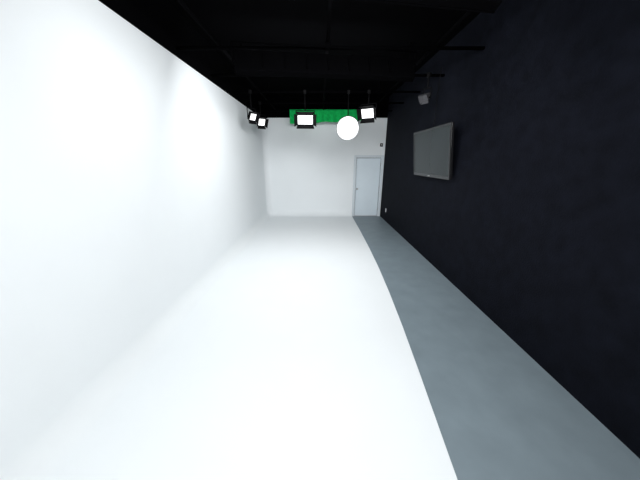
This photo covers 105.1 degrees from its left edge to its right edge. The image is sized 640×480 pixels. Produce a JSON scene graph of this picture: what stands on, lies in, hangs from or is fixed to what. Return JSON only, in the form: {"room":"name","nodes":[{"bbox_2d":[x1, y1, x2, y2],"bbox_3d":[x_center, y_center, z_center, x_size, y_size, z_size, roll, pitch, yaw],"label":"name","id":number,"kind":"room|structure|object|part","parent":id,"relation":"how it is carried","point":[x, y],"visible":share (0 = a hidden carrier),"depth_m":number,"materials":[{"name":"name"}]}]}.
{"room":"studio","nodes":[
{"label":"studio","id":0,"kind":"room"},
{"bbox_2d":[98,0,260,116],"bbox_3d":[-1.990,-0.965,3.014,0.150,3.850,11.530,0,18,0],"label":"wall","id":1,"kind":"structure","parent":0,"point":[159,20],"depth_m":3.32,"materials":[{"name":"black paint"}]},
{"bbox_2d":[168,0,479,96],"bbox_3d":[0.146,-2.847,2.416,4.382,0.100,11.860,0,18,0],"label":"ceiling","id":2,"kind":"structure","parent":0,"point":[299,22],"depth_m":3.74,"materials":[{"name":"black paint"}]},
{"bbox_2d":[176,0,484,112],"bbox_3d":[0.136,-2.529,2.425,4.102,0.511,11.380,0,18,0],"label":"grid","id":3,"kind":"object","parent":2,"relation":"hanging from","point":[435,46],"visible":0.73,"depth_m":3.26,"materials":[{"name":"black metal"}]},
{"bbox_2d":[247,89,260,123],"bbox_3d":[-1.496,-2.936,5.410,0.238,0.679,0.263,15,24,39],"label":"spotlight fixture","id":4,"kind":"object","parent":3,"relation":"attached to","point":[253,117],"visible":1,"depth_m":5.46,"materials":[{"name":"black metal"}]},
{"bbox_2d":[250,114,255,119],"bbox_3d":[-1.498,-2.750,5.475,0.142,0.142,0.005,-19,60,-45],"label":"diffuser","id":5,"kind":"object","parent":4,"relation":"attached to","point":[252,116],"depth_m":5.47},
{"bbox_2d":[256,101,268,128],"bbox_3d":[-1.545,-3.285,6.450,0.306,0.663,0.255,-13,22,-34],"label":"spotlight fixture","id":6,"kind":"object","parent":3,"relation":"attached to","point":[263,121],"visible":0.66,"depth_m":6.51,"materials":[{"name":"black metal"}]},
{"bbox_2d":[258,119,264,125],"bbox_3d":[-1.548,-3.129,6.508,0.172,0.172,0.005,-13,52,-34],"label":"diffuser","id":7,"kind":"object","parent":6,"relation":"attached to","point":[261,122],"depth_m":6.51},
{"bbox_2d":[294,90,315,128],"bbox_3d":[-0.327,-2.885,5.420,0.495,0.783,0.262,0,18,0],"label":"led panel light","id":8,"kind":"object","parent":3,"relation":"hanging from","point":[303,120],"visible":1,"depth_m":5.47,"materials":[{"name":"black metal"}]},
{"bbox_2d":[298,115,312,123],"bbox_3d":[-0.330,-2.693,5.492,0.332,0.182,0.005,-1,35,-3],"label":"diffuser","id":9,"kind":"object","parent":8,"relation":"attached to","point":[302,119],"depth_m":5.49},
{"bbox_2d":[290,109,360,123],"bbox_3d":[0.191,-3.763,7.481,2.222,0.400,0.120,0,18,0],"label":"curtain","id":10,"kind":"object","parent":3,"relation":"hanging from","point":[326,115],"visible":0.63,"depth_m":7.43,"materials":[{"name":"fabric"}]},
{"bbox_2d":[336,90,358,140],"bbox_3d":[0.612,-2.745,5.401,0.503,1.038,0.432,0,18,0],"label":"round softbox","id":11,"kind":"object","parent":3,"relation":"hanging from","point":[347,128],"visible":1,"depth_m":5.33,"materials":[{"name":"white fabric"}]},
{"bbox_2d":[337,116,358,139],"bbox_3d":[0.607,-2.427,5.348,0.492,0.492,0.068,2,34,5],"label":"diffuser","id":12,"kind":"object","parent":11,"relation":"attached to","point":[347,126],"depth_m":5.32,"materials":[{"name":"white fabric"}]},
{"bbox_3d":[0.630,-2.931,5.470,0.060,0.726,0.060,0,18,0],"label":"drop rod","id":13,"kind":"part","parent":11,"relation":"part of","materials":[{"name":"black metal"}]},
{"bbox_2d":[356,90,376,122],"bbox_3d":[1.050,-2.942,5.398,0.432,0.660,0.275,10,20,27],"label":"led panel light","id":14,"kind":"object","parent":3,"relation":"hanging from","point":[366,114],"visible":0.99,"depth_m":5.45,"materials":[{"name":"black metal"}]},
{"bbox_2d":[361,108,373,117],"bbox_3d":[1.058,-2.817,5.452,0.272,0.192,0.005,10,47,27],"label":"diffuser","id":15,"kind":"object","parent":14,"relation":"attached to","point":[366,113],"depth_m":5.45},
{"bbox_2d":[418,72,431,104],"bbox_3d":[1.885,-2.687,4.344,0.185,0.491,0.188,-9,20,-26],"label":"spotlight fixture","id":16,"kind":"object","parent":3,"relation":"attached to","point":[423,99],"visible":1,"depth_m":4.36,"materials":[{"name":"black metal"}]},
{"bbox_2d":[260,97,388,207],"bbox_3d":[0.136,-2.731,8.423,4.102,3.850,0.150,0,18,0],"label":"wall","id":17,"kind":"structure","parent":0,"point":[369,137],"depth_m":7.89,"materials":[{"name":"white paint"}]},
{"bbox_2d":[354,158,380,214],"bbox_3d":[1.665,-1.849,8.680,0.812,1.989,0.040,0,18,0],"label":"door","id":18,"kind":"structure","parent":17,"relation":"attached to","point":[367,169],"depth_m":8.64,"materials":[{"name":"paint"}]},
{"bbox_2d":[352,155,383,215],"bbox_3d":[1.667,-1.883,8.654,1.013,2.095,0.138,0,18,0],"label":"frame","id":19,"kind":"object","parent":17,"relation":"attached to","point":[355,156],"visible":0.98,"depth_m":8.51,"materials":[{"name":"paint"}]},
{"bbox_2d":[352,216,639,479],"bbox_3d":[0.146,0.908,3.642,4.382,0.100,11.860,0,18,0],"label":"floor","id":20,"kind":"structure","parent":0,"point":[499,414],"depth_m":2.14,"materials":[{"name":"grey paint"}]},
{"bbox_2d":[0,0,457,479],"bbox_3d":[-0.377,-0.870,3.700,3.064,3.236,9.974,0,18,0],"label":"cyclorama","id":21,"kind":"structure","parent":20,"relation":"on","point":[190,289],"depth_m":2.16,"materials":[{"name":"white paint"}]},
{"bbox_2d":[380,0,639,458],"bbox_3d":[2.262,-0.965,3.014,0.150,3.850,11.530,0,18,0],"label":"wall","id":22,"kind":"structure","parent":0,"point":[536,223],"depth_m":2.38,"materials":[{"name":"black paint"}]},
{"bbox_2d":[414,66,454,179],"bbox_3d":[2.088,-2.092,4.429,0.205,1.845,1.560,0,18,0],"label":"television","id":23,"kind":"object","parent":22,"relation":"attached to","point":[433,147],"visible":1,"depth_m":4.35,"materials":[{"name":"black plastic"}]},
{"bbox_3d":[2.085,-2.467,4.399,0.039,1.113,0.085,3,18,8],"label":"cord","id":24,"kind":"part","parent":23,"relation":"part of","materials":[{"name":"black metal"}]}
]}

